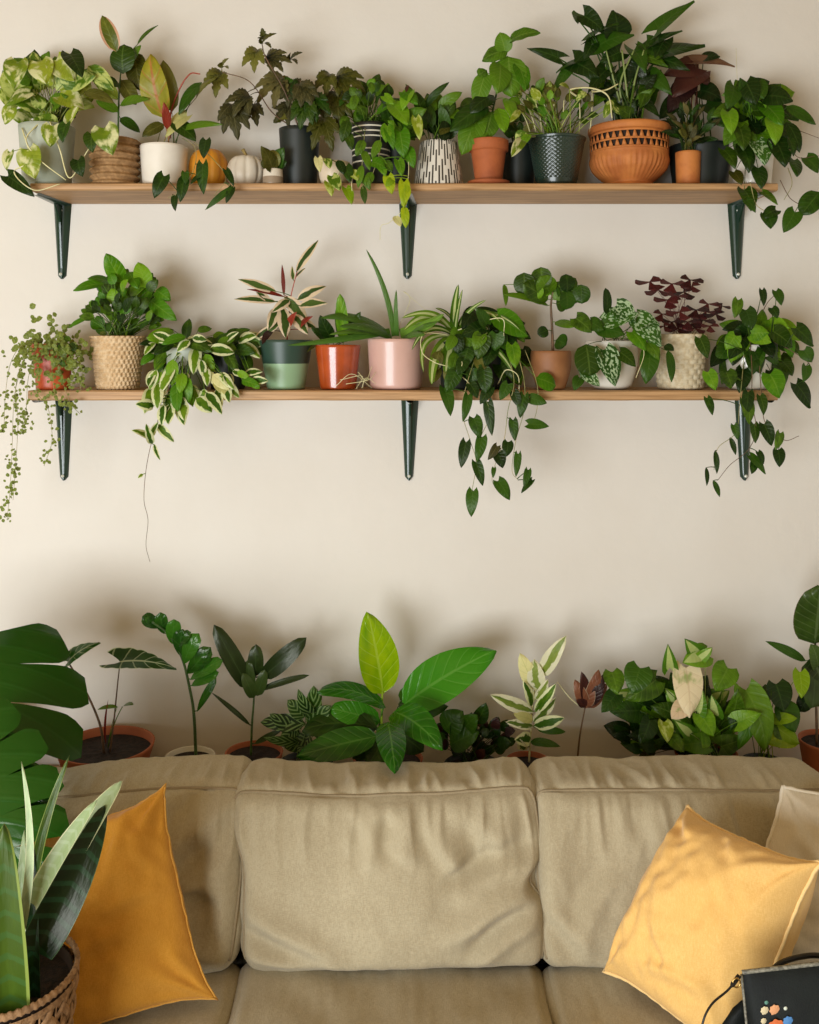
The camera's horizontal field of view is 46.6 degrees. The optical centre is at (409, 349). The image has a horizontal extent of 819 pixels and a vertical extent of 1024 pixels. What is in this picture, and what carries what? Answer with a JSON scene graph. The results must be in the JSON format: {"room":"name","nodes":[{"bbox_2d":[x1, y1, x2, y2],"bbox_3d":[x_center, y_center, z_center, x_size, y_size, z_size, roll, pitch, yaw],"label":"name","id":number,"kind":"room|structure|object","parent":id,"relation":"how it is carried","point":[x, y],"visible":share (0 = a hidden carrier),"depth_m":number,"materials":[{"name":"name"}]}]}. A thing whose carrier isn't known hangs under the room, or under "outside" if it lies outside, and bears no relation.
{"room":"living room","nodes":[
{"label":"living room","id":0,"kind":"room"},
{"bbox_2d":[0,303,105,521],"bbox_3d":[-0.882,0.148,2.329,0.267,0.523,0.197,0,0,0],"label":"vine","id":1,"kind":"object","parent":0,"point":[53,362],"visible":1,"depth_m":2.27,"materials":[{"name":"green plant"}]},
{"bbox_2d":[30,344,74,389],"bbox_3d":[-0.879,0.041,2.343,0.105,0.112,0.105,0,0,0],"label":"pot","id":2,"kind":"object","parent":1,"relation":"on","point":[45,364],"depth_m":2.30,"materials":[{"name":"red ceramic"}]},
{"bbox_2d":[0,755,122,1023],"bbox_3d":[-0.618,0.906,1.500,0.278,0.555,0.229,0,0,0],"label":"potted snake plant","id":3,"kind":"object","parent":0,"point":[40,905],"visible":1,"depth_m":1.48,"materials":[{"name":"green plant"}]},
{"bbox_2d":[368,339,423,389],"bbox_3d":[-0.034,0.035,2.364,0.142,0.124,0.142,0,0,0],"label":"pot","id":4,"kind":"object","parent":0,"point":[397,366],"depth_m":2.31,"materials":[{"name":"pink ceramic"}]},
{"bbox_2d":[0,0,818,765],"bbox_3d":[-0.150,0.290,2.560,4.900,2.700,0.120,0,0,0],"label":"wall","id":5,"kind":"structure","parent":0,"point":[271,524],"depth_m":2.50,"materials":[{"name":"paint"}]},
{"bbox_2d":[32,400,71,480],"bbox_3d":[-0.910,0.232,2.405,0.047,0.221,0.188,0,0,0],"label":"shelf bracket","id":6,"kind":"object","parent":5,"relation":"attached to","point":[63,418],"visible":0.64,"depth_m":2.49,"materials":[{"name":"green metal"}]},
{"bbox_2d":[34,193,71,278],"bbox_3d":[-0.912,-0.285,2.405,0.047,0.197,0.188,0,0,0],"label":"shelf bracket","id":7,"kind":"object","parent":5,"relation":"attached to","point":[62,210],"visible":0.98,"depth_m":2.49,"materials":[{"name":"green metal"}]},
{"bbox_2d":[28,387,777,400],"bbox_3d":[-0.016,0.110,2.390,1.804,0.025,0.213,0,0,0],"label":"wall shelf","id":8,"kind":"object","parent":5,"relation":"attached to","point":[249,393],"visible":0.7,"depth_m":2.29,"materials":[{"name":"brown wood"}]},
{"bbox_2d":[69,253,176,389],"bbox_3d":[-0.700,-0.069,2.363,0.273,0.331,0.180,0,0,0],"label":"potted plant","id":9,"kind":"object","parent":8,"relation":"on","point":[116,357],"visible":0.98,"depth_m":2.32,"materials":[{"name":"green plant"}]},
{"bbox_2d":[131,319,240,560],"bbox_3d":[-0.544,0.211,2.329,0.266,0.583,0.227,0,0,-8],"label":"potted hoya","id":10,"kind":"object","parent":8,"relation":"on","point":[187,367],"visible":0.97,"depth_m":2.26,"materials":[{"name":"green plant"}]},
{"bbox_2d":[166,348,209,389],"bbox_3d":[-0.547,0.045,2.348,0.109,0.103,0.109,0,0,0],"label":"pot","id":11,"kind":"object","parent":10,"relation":"on","point":[182,356],"depth_m":2.30,"materials":[{"name":"grey ceramic"}]},
{"bbox_2d":[210,328,267,388],"bbox_3d":[-0.410,0.021,2.333,0.127,0.152,0.238,0,0,-38],"label":"vine","id":12,"kind":"object","parent":8,"relation":"on","point":[248,344],"visible":0.65,"depth_m":2.31,"materials":[{"name":"green plant"}]},
{"bbox_2d":[210,353,246,388],"bbox_3d":[-0.456,0.043,2.385,0.100,0.108,0.100,0,0,0],"label":"pot","id":13,"kind":"object","parent":12,"relation":"on","point":[219,360],"depth_m":2.35,"materials":[{"name":"black ceramic"}]},
{"bbox_2d":[234,240,327,389],"bbox_3d":[-0.317,-0.087,2.361,0.234,0.368,0.134,0,0,0],"label":"plant","id":14,"kind":"object","parent":8,"relation":"on","point":[285,366],"visible":0.99,"depth_m":2.33,"materials":[{"name":"green plant"}]},
{"bbox_2d":[307,294,375,389],"bbox_3d":[-0.153,-0.019,2.327,0.180,0.232,0.121,0,0,39],"label":"potted plant","id":15,"kind":"object","parent":8,"relation":"on","point":[337,364],"visible":0.84,"depth_m":2.31,"materials":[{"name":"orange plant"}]},
{"bbox_2d":[289,250,443,389],"bbox_3d":[-0.103,-0.076,2.340,0.370,0.345,0.191,0,0,0],"label":"aloe","id":16,"kind":"object","parent":8,"relation":"on","point":[397,366],"visible":0.97,"depth_m":2.31,"materials":[{"name":"pink ceramic"}]},
{"bbox_2d":[368,85,426,228],"bbox_3d":[-0.028,-0.448,2.321,0.142,0.374,0.163,0,0,0],"label":"vine","id":17,"kind":"object","parent":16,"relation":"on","point":[405,124],"visible":0.94,"depth_m":2.26,"materials":[{"name":"green plant"}]},
{"bbox_2d":[389,146,409,182],"bbox_3d":[-0.031,-0.454,2.370,0.065,0.103,0.065,0,0,0],"label":"pot","id":18,"kind":"object","parent":17,"relation":"on","point":[393,153],"depth_m":2.34,"materials":[{"name":"black ceramic"}]},
{"bbox_2d":[402,284,519,389],"bbox_3d":[0.124,-0.023,2.326,0.287,0.265,0.153,0,0,0],"label":"spider plant","id":19,"kind":"object","parent":8,"relation":"on","point":[444,356],"visible":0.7,"depth_m":2.28,"materials":[{"name":"green plant"}]},
{"bbox_2d":[439,306,555,516],"bbox_3d":[0.207,0.142,2.351,0.284,0.505,0.230,0,0,0],"label":"vine","id":20,"kind":"object","parent":8,"relation":"on","point":[475,323],"visible":0.94,"depth_m":2.25,"materials":[{"name":"green plant"}]},
{"bbox_2d":[502,267,590,389],"bbox_3d":[0.334,-0.053,2.342,0.216,0.300,0.103,0,0,0],"label":"potted pilea","id":21,"kind":"object","parent":8,"relation":"on","point":[536,287],"visible":0.94,"depth_m":2.32,"materials":[{"name":"plant"}]},
{"bbox_2d":[530,351,571,389],"bbox_3d":[0.349,0.049,2.343,0.101,0.095,0.101,0,0,0],"label":"pot","id":22,"kind":"object","parent":21,"relation":"on","point":[558,364],"depth_m":2.30,"materials":[{"name":"orange ceramic"}]},
{"bbox_2d":[570,288,674,389],"bbox_3d":[0.507,-0.025,2.329,0.250,0.244,0.183,0,0,0],"label":"vine","id":23,"kind":"object","parent":8,"relation":"on","point":[609,365],"visible":1,"depth_m":2.25,"materials":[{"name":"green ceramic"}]},
{"bbox_2d":[585,341,637,389],"bbox_3d":[0.500,0.037,2.356,0.130,0.120,0.130,0,0,0],"label":"pot","id":24,"kind":"object","parent":23,"relation":"on","point":[627,374],"depth_m":2.31,"materials":[{"name":"white ceramic"}]},
{"bbox_2d":[635,274,730,389],"bbox_3d":[0.678,-0.045,2.354,0.235,0.283,0.140,0,0,0],"label":"potted plant","id":25,"kind":"object","parent":8,"relation":"on","point":[690,365],"visible":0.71,"depth_m":2.32,"materials":[{"name":"ceramic"}]},
{"bbox_2d":[656,334,707,389],"bbox_3d":[0.671,0.029,2.358,0.132,0.136,0.133,0,0,0],"label":"pot","id":26,"kind":"object","parent":25,"relation":"on","point":[690,365],"depth_m":2.30,"materials":[{"name":"ceramic"}]},
{"bbox_2d":[694,288,813,496],"bbox_3d":[0.829,0.099,2.343,0.312,0.496,0.224,0,0,0],"label":"vine","id":27,"kind":"object","parent":8,"relation":"on","point":[748,357],"visible":1,"depth_m":2.25,"materials":[{"name":"green plant"}]},
{"bbox_2d":[726,345,771,389],"bbox_3d":[0.839,0.042,2.353,0.119,0.110,0.119,0,0,0],"label":"pot","id":28,"kind":"object","parent":27,"relation":"on","point":[736,356],"depth_m":2.29,"materials":[{"name":"white ceramic"}]},
{"bbox_2d":[30,183,777,203],"bbox_3d":[-0.013,-0.392,2.390,1.799,0.019,0.214,0,0,0],"label":"wall shelf","id":29,"kind":"object","parent":5,"relation":"attached to","point":[71,193],"visible":0.83,"depth_m":2.33,"materials":[{"name":"brown wood"}]},
{"bbox_2d":[0,48,118,196],"bbox_3d":[-0.862,-0.565,2.346,0.346,0.404,0.204,0,0,0],"label":"pothos","id":30,"kind":"object","parent":29,"relation":"on","point":[45,153],"visible":0.99,"depth_m":2.30,"materials":[{"name":"green plant"}]},
{"bbox_2d":[18,121,75,184],"bbox_3d":[-0.901,-0.478,2.361,0.134,0.152,0.134,0,0,0],"label":"pot","id":31,"kind":"object","parent":30,"relation":"on","point":[51,156],"depth_m":2.31,"materials":[{"name":"grey ceramic"}]},
{"bbox_2d":[89,16,157,182],"bbox_3d":[-0.715,-0.614,2.344,0.163,0.424,0.128,0,0,33],"label":"potted plant","id":32,"kind":"object","parent":29,"relation":"on","point":[122,166],"visible":0.79,"depth_m":2.33,"materials":[{"name":"plant"}]},
{"bbox_2d":[89,136,140,182],"bbox_3d":[-0.730,-0.461,2.353,0.128,0.118,0.128,0,0,0],"label":"pot","id":33,"kind":"object","parent":32,"relation":"on","point":[122,166],"depth_m":2.31,"materials":[{"name":"brown wicker"}]},
{"bbox_2d":[139,54,234,210],"bbox_3d":[-0.554,-0.525,2.288,0.280,0.395,0.148,0,0,38],"label":"potted plant","id":34,"kind":"object","parent":29,"relation":"on","point":[162,163],"visible":0.95,"depth_m":2.31,"materials":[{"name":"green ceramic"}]},
{"bbox_2d":[140,142,187,182],"bbox_3d":[-0.608,-0.453,2.352,0.116,0.101,0.116,0,0,0],"label":"pot","id":35,"kind":"object","parent":34,"relation":"on","point":[171,158],"depth_m":2.30,"materials":[{"name":"white ceramic"}]},
{"bbox_2d":[189,149,227,182],"bbox_3d":[-0.506,-0.464,2.390,0.096,0.115,0.098,0,0,0],"label":"pumpkin","id":36,"kind":"object","parent":29,"relation":"on","point":[216,174],"visible":0.48,"depth_m":2.35,"materials":[{"name":"orange"}]},
{"bbox_2d":[227,149,263,182],"bbox_3d":[-0.412,-0.456,2.390,0.097,0.102,0.098,0,0,0],"label":"pumpkin","id":37,"kind":"object","parent":29,"relation":"on","point":[245,168],"visible":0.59,"depth_m":2.35,"materials":[{"name":"white"}]},
{"bbox_2d":[261,146,286,182],"bbox_3d":[-0.339,-0.446,2.312,0.069,0.087,0.069,0,0,-27],"label":"potted plant","id":38,"kind":"object","parent":29,"relation":"on","point":[271,159],"visible":0.92,"depth_m":2.30,"materials":[{"name":"green plant"}]},
{"bbox_2d":[204,28,365,182],"bbox_3d":[-0.312,-0.598,2.356,0.409,0.390,0.151,0,0,0],"label":"ivy","id":39,"kind":"object","parent":29,"relation":"on","point":[300,142],"visible":1,"depth_m":2.33,"materials":[{"name":"green plant"}]},
{"bbox_2d":[279,125,318,182],"bbox_3d":[-0.276,-0.477,2.380,0.103,0.150,0.103,0,0,0],"label":"pot","id":40,"kind":"object","parent":39,"relation":"on","point":[300,167],"depth_m":2.34,"materials":[{"name":"black ceramic"}]},
{"bbox_2d":[314,156,358,203],"bbox_3d":[-0.173,-0.404,2.307,0.108,0.120,0.127,0,0,0],"label":"potted plant","id":41,"kind":"object","parent":29,"relation":"on","point":[332,173],"visible":0.98,"depth_m":2.25,"materials":[{"name":"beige plant"}]},
{"bbox_2d":[339,74,398,203],"bbox_3d":[-0.103,-0.521,2.342,0.157,0.352,0.198,0,0,0],"label":"potted plant","id":42,"kind":"object","parent":29,"relation":"on","point":[363,136],"visible":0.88,"depth_m":2.30,"materials":[{"name":"green plant"}]},
{"bbox_2d":[406,82,463,182],"bbox_3d":[0.069,-0.526,2.356,0.158,0.247,0.125,0,0,0],"label":"potted arrowhead","id":43,"kind":"object","parent":29,"relation":"on","point":[438,161],"visible":0.88,"depth_m":2.31,"materials":[{"name":"ceramic"}]},
{"bbox_2d":[414,139,462,182],"bbox_3d":[0.072,-0.458,2.356,0.124,0.112,0.124,0,0,0],"label":"pot","id":44,"kind":"object","parent":43,"relation":"on","point":[438,161],"depth_m":2.31,"materials":[{"name":"ceramic"}]},
{"bbox_2d":[450,27,539,182],"bbox_3d":[0.208,-0.595,2.357,0.220,0.386,0.137,0,0,0],"label":"potted plant","id":45,"kind":"object","parent":29,"relation":"on","point":[476,125],"visible":0.89,"depth_m":2.32,"materials":[{"name":"plant"}]},
{"bbox_2d":[469,137,508,178],"bbox_3d":[0.195,-0.461,2.341,0.099,0.109,0.099,0,0,0],"label":"pot","id":46,"kind":"object","parent":45,"relation":"on","point":[488,154],"depth_m":2.31,"materials":[{"name":"ceramic"}]},
{"bbox_2d":[502,113,533,182],"bbox_3d":[0.279,-0.506,2.427,0.092,0.207,0.118,0,0,0],"label":"potted plant","id":47,"kind":"object","parent":29,"relation":"on","point":[518,168],"visible":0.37,"depth_m":2.40,"materials":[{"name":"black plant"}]},
{"bbox_2d":[508,78,619,182],"bbox_3d":[0.373,-0.549,2.341,0.268,0.294,0.197,0,0,0],"label":"potted plant","id":48,"kind":"object","parent":29,"relation":"on","point":[556,155],"visible":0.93,"depth_m":2.32,"materials":[{"name":"green plant"}]},
{"bbox_2d":[527,0,704,182],"bbox_3d":[0.511,-0.636,2.377,0.401,0.469,0.205,0,0,-21],"label":"potted plant","id":49,"kind":"object","parent":29,"relation":"on","point":[628,148],"visible":0.87,"depth_m":2.36,"materials":[{"name":"green plant"}]},
{"bbox_2d":[588,118,670,182],"bbox_3d":[0.553,-0.480,2.392,0.205,0.157,0.205,0,0,0],"label":"pot","id":50,"kind":"object","parent":49,"relation":"on","point":[625,150],"depth_m":2.32,"materials":[{"name":"orange ceramic"}]},
{"bbox_2d":[661,100,719,182],"bbox_3d":[0.692,-0.514,2.344,0.173,0.223,0.114,0,0,0],"label":"potted plant","id":51,"kind":"object","parent":29,"relation":"on","point":[688,160],"visible":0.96,"depth_m":2.32,"materials":[{"name":"green plant"}]},
{"bbox_2d":[659,51,734,182],"bbox_3d":[0.741,-0.583,2.422,0.158,0.362,0.158,0,0,38],"label":"begonias","id":52,"kind":"object","parent":29,"relation":"on","point":[714,168],"visible":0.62,"depth_m":2.41,"materials":[{"name":"brown plant"}]},
{"bbox_2d":[669,140,729,182],"bbox_3d":[0.741,-0.461,2.422,0.158,0.117,0.158,0,0,0],"label":"pot","id":53,"kind":"object","parent":52,"relation":"on","point":[714,168],"depth_m":2.35,"materials":[{"name":"ceramic"}]},
{"bbox_2d":[711,56,818,232],"bbox_3d":[0.871,-0.528,2.336,0.278,0.502,0.234,0,0,-6],"label":"vine","id":54,"kind":"object","parent":29,"relation":"on","point":[754,118],"visible":0.98,"depth_m":2.26,"materials":[{"name":"green plant"}]},
{"bbox_2d":[729,142,773,182],"bbox_3d":[0.847,-0.458,2.348,0.109,0.111,0.109,0,0,0],"label":"pot","id":55,"kind":"object","parent":54,"relation":"on","point":[748,177],"depth_m":2.31,"materials":[{"name":"white ceramic"}]},
{"bbox_2d":[399,193,416,278],"bbox_3d":[-0.004,-0.285,2.405,0.047,0.197,0.188,0,0,0],"label":"shelf bracket","id":56,"kind":"object","parent":5,"relation":"attached to","point":[408,233],"visible":0.73,"depth_m":2.49,"materials":[{"name":"green metal"}]},
{"bbox_2d":[401,400,418,480],"bbox_3d":[0.001,0.232,2.405,0.047,0.221,0.188,0,0,0],"label":"shelf bracket","id":57,"kind":"object","parent":5,"relation":"attached to","point":[409,407],"visible":0.8,"depth_m":2.49,"materials":[{"name":"green metal"}]},
{"bbox_2d":[727,193,762,278],"bbox_3d":[0.860,-0.285,2.405,0.047,0.197,0.188,0,0,0],"label":"shelf bracket","id":58,"kind":"object","parent":5,"relation":"attached to","point":[736,210],"visible":0.86,"depth_m":2.49,"materials":[{"name":"green metal"}]},
{"bbox_2d":[735,400,773,480],"bbox_3d":[0.878,0.232,2.405,0.047,0.221,0.188,0,0,0],"label":"shelf bracket","id":59,"kind":"object","parent":5,"relation":"attached to","point":[744,437],"visible":0.52,"depth_m":2.49,"materials":[{"name":"green metal"}]},
{"bbox_2d":[507,751,545,757],"bbox_3d":[0.293,1.049,2.350,0.109,0.071,0.109,0,0,0],"label":"pot","id":60,"kind":"object","parent":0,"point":[519,754],"depth_m":2.39,"materials":[{"name":"ceramic"}]},
{"bbox_2d":[743,753,776,757],"bbox_3d":[0.881,1.053,2.360,0.109,0.062,0.109,0,0,0],"label":"pot","id":61,"kind":"object","parent":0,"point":[749,754],"depth_m":2.40,"materials":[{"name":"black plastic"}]},
{"bbox_3d":[-0.090,1.665,0.760,5.020,0.050,3.720,0,0,0],"label":"floor","id":62,"kind":"structure","parent":0,"visible":0},
{"bbox_2d":[56,754,818,1023],"bbox_3d":[-0.033,1.265,1.666,2.275,0.750,1.008,0,0,0],"label":"sofa","id":63,"kind":"object","parent":62,"relation":"on","point":[500,890],"visible":0.7,"depth_m":1.87,"materials":[{"name":"beige fabric"}]},
{"bbox_2d":[17,783,217,1023],"bbox_3d":[-0.572,1.011,1.774,0.375,0.382,0.265,0,0,-24],"label":"throw pillow","id":64,"kind":"object","parent":63,"relation":"on","point":[131,932],"visible":0.6,"depth_m":1.71,"materials":[{"name":"yellow fabric"}]},
{"bbox_2d":[56,754,251,973],"bbox_3d":[-0.658,1.050,1.963,0.666,0.306,0.337,0,0,0],"label":"cushion","id":65,"kind":"object","parent":63,"relation":"on","point":[208,796],"depth_m":1.92,"materials":[{"name":"beige fabric"}]},
{"bbox_2d":[102,963,240,1023],"bbox_3d":[-0.631,1.259,1.524,0.632,0.142,0.723,0,0,0],"label":"seat cushion","id":66,"kind":"object","parent":63,"relation":"on","point":[224,979],"depth_m":1.73,"materials":[{"name":"beige fabric"}]},
{"bbox_2d":[234,757,542,971],"bbox_3d":[-0.048,1.044,1.954,0.648,0.309,0.324,0,0,0],"label":"cushion","id":67,"kind":"object","parent":63,"relation":"on","point":[347,866],"depth_m":1.87,"materials":[{"name":"beige fabric"}]},
{"bbox_2d":[228,963,552,1023],"bbox_3d":[-0.035,1.260,1.526,0.608,0.142,0.720,0,0,0],"label":"seat cushion","id":68,"kind":"object","parent":63,"relation":"on","point":[514,993],"depth_m":1.77,"materials":[{"name":"beige fabric"}]},
{"bbox_2d":[542,965,682,1023],"bbox_3d":[0.568,1.259,1.526,0.639,0.141,0.722,0,0,0],"label":"seat cushion","id":69,"kind":"object","parent":63,"relation":"on","point":[571,994],"depth_m":1.75,"materials":[{"name":"beige fabric"}]},
{"bbox_2d":[528,754,818,967],"bbox_3d":[0.570,1.045,1.960,0.658,0.308,0.317,0,0,0],"label":"cushion","id":70,"kind":"object","parent":63,"relation":"on","point":[596,824],"depth_m":1.91,"materials":[{"name":"beige fabric"}]},
{"bbox_2d":[602,804,818,1023],"bbox_3d":[0.534,1.038,1.682,0.285,0.356,0.278,0,0,-22],"label":"throw pillow","id":71,"kind":"object","parent":63,"relation":"on","point":[712,903],"visible":0.94,"depth_m":1.62,"materials":[{"name":"fabric"}]},
{"bbox_2d":[701,952,818,1023],"bbox_3d":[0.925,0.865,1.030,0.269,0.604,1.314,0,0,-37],"label":"handbag","id":72,"kind":"object","parent":63,"relation":"on","point":[780,993],"visible":1,"depth_m":1.48,"materials":[{"name":"black leather"}]},
{"bbox_2d":[761,1006,768,1014],"bbox_3d":[0.551,1.024,1.472,0.014,0.014,0.002,0,0,0],"label":"flower","id":73,"kind":"object","parent":72,"relation":"on","point":[764,1009],"depth_m":1.47,"materials":[{"name":"beige fabric"}]},
{"bbox_2d":[769,1005,778,1014],"bbox_3d":[0.565,1.021,1.468,0.018,0.018,0.002,0,0,0],"label":"flower","id":74,"kind":"object","parent":72,"relation":"on","point":[773,1009],"depth_m":1.47,"materials":[{"name":"orange fabric"}]},
{"bbox_2d":[769,1019,782,1023],"bbox_3d":[0.565,1.043,1.460,0.028,0.028,0.002,0,0,0],"label":"flower","id":75,"kind":"object","parent":72,"relation":"on","point":[771,1021],"depth_m":1.46,"materials":[{"name":"orange fabric"}]},
{"bbox_2d":[783,1016,792,1023],"bbox_3d":[0.582,1.032,1.458,0.017,0.017,0.002,0,0,0],"label":"flower","id":76,"kind":"object","parent":72,"relation":"on","point":[786,1019],"depth_m":1.46,"materials":[{"name":"blue fabric"}]},
{"bbox_2d":[765,785,818,964],"bbox_3d":[0.810,1.024,1.845,0.448,0.324,0.162,0,0,0],"label":"throw pillow","id":77,"kind":"object","parent":63,"relation":"on","point":[794,832],"visible":0.34,"depth_m":1.83,"materials":[{"name":"beige fabric"}]},
{"bbox_3d":[-0.050,1.362,2.340,2.600,0.555,0.280,0,0,0],"label":"console table","id":78,"kind":"object","parent":62,"relation":"on","visible":0},
{"bbox_2d":[0,623,88,868],"bbox_3d":[-0.936,0.850,2.022,0.407,0.469,0.928,0,0,-44],"label":"monstera","id":79,"kind":"object","parent":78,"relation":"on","point":[28,733],"visible":0.74,"depth_m":1.96,"materials":[{"name":"plant"}]},
{"bbox_2d":[58,642,176,767],"bbox_3d":[-0.748,0.891,2.337,0.252,0.387,0.270,0,0,-39],"label":"potted alocasia","id":80,"kind":"object","parent":78,"relation":"on","point":[114,742],"visible":0.56,"depth_m":2.35,"materials":[{"name":"ceramic"}]},
{"bbox_2d":[58,725,154,767],"bbox_3d":[-0.752,1.030,2.355,0.236,0.109,0.236,0,0,0],"label":"pot","id":81,"kind":"object","parent":80,"relation":"on","point":[127,742],"depth_m":2.39,"materials":[{"name":"ceramic"}]},
{"bbox_2d":[141,612,222,756],"bbox_3d":[-0.552,0.861,2.355,0.197,0.446,0.124,0,0,0],"label":"plant","id":82,"kind":"object","parent":78,"relation":"on","point":[203,667],"visible":0.57,"depth_m":2.31,"materials":[{"name":"green plant"}]},
{"bbox_2d":[212,625,308,760],"bbox_3d":[-0.363,0.879,2.336,0.202,0.410,0.150,0,0,34],"label":"rubber plant","id":83,"kind":"object","parent":78,"relation":"on","point":[243,673],"visible":0.62,"depth_m":2.33,"materials":[{"name":"green plant"}]},
{"bbox_2d":[261,686,332,762],"bbox_3d":[-0.271,0.947,2.350,0.193,0.275,0.134,0,0,0],"label":"plant","id":84,"kind":"object","parent":78,"relation":"on","point":[292,739],"visible":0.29,"depth_m":2.31,"materials":[{"name":"green plant"}]},
{"bbox_2d":[296,612,496,773],"bbox_3d":[-0.033,0.862,2.269,0.356,0.445,0.378,0,0,43],"label":"plant","id":85,"kind":"object","parent":78,"relation":"on","point":[348,730],"visible":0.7,"depth_m":2.29,"materials":[{"name":"green plant"}]},
{"bbox_2d":[437,703,515,762],"bbox_3d":[0.160,0.969,2.357,0.207,0.231,0.164,0,0,0],"label":"potted plant","id":86,"kind":"object","parent":78,"relation":"on","point":[463,731],"visible":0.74,"depth_m":2.32,"materials":[{"name":"green plant"}]},
{"bbox_2d":[491,635,566,767],"bbox_3d":[0.289,0.887,2.345,0.190,0.395,0.119,0,0,0],"label":"potted variegated ficus","id":87,"kind":"object","parent":78,"relation":"on","point":[533,673],"visible":0.66,"depth_m":2.32,"materials":[{"name":"plant"}]},
{"bbox_2d":[557,670,606,755],"bbox_3d":[0.433,0.935,2.357,0.112,0.298,0.089,0,0,31],"label":"potted burgundy ficus","id":88,"kind":"object","parent":78,"relation":"on","point":[588,694],"visible":0.37,"depth_m":2.33,"materials":[{"name":"plant"}]},
{"bbox_2d":[601,638,761,755],"bbox_3d":[0.650,0.880,2.337,0.402,0.409,0.237,0,0,0],"label":"plant","id":89,"kind":"object","parent":78,"relation":"on","point":[681,713],"visible":0.91,"depth_m":2.25,"materials":[{"name":"plant"}]},
{"bbox_2d":[674,743,738,755],"bbox_3d":[0.733,1.039,2.350,0.153,0.091,0.153,0,0,0],"label":"pot","id":90,"kind":"object","parent":89,"relation":"on","point":[714,753],"depth_m":2.35,"materials":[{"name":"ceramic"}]},
{"bbox_2d":[727,667,809,757],"bbox_3d":[0.851,0.926,2.319,0.196,0.316,0.160,0,0,-23],"label":"philodendron","id":91,"kind":"object","parent":78,"relation":"on","point":[778,729],"visible":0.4,"depth_m":2.28,"materials":[{"name":"green plant"}]},
{"bbox_2d":[766,585,818,771],"bbox_3d":[0.985,0.826,2.353,0.244,0.517,0.142,0,0,0],"label":"tree","id":92,"kind":"object","parent":78,"relation":"on","point":[806,614],"visible":0.85,"depth_m":2.31,"materials":[{"name":"green plant"}]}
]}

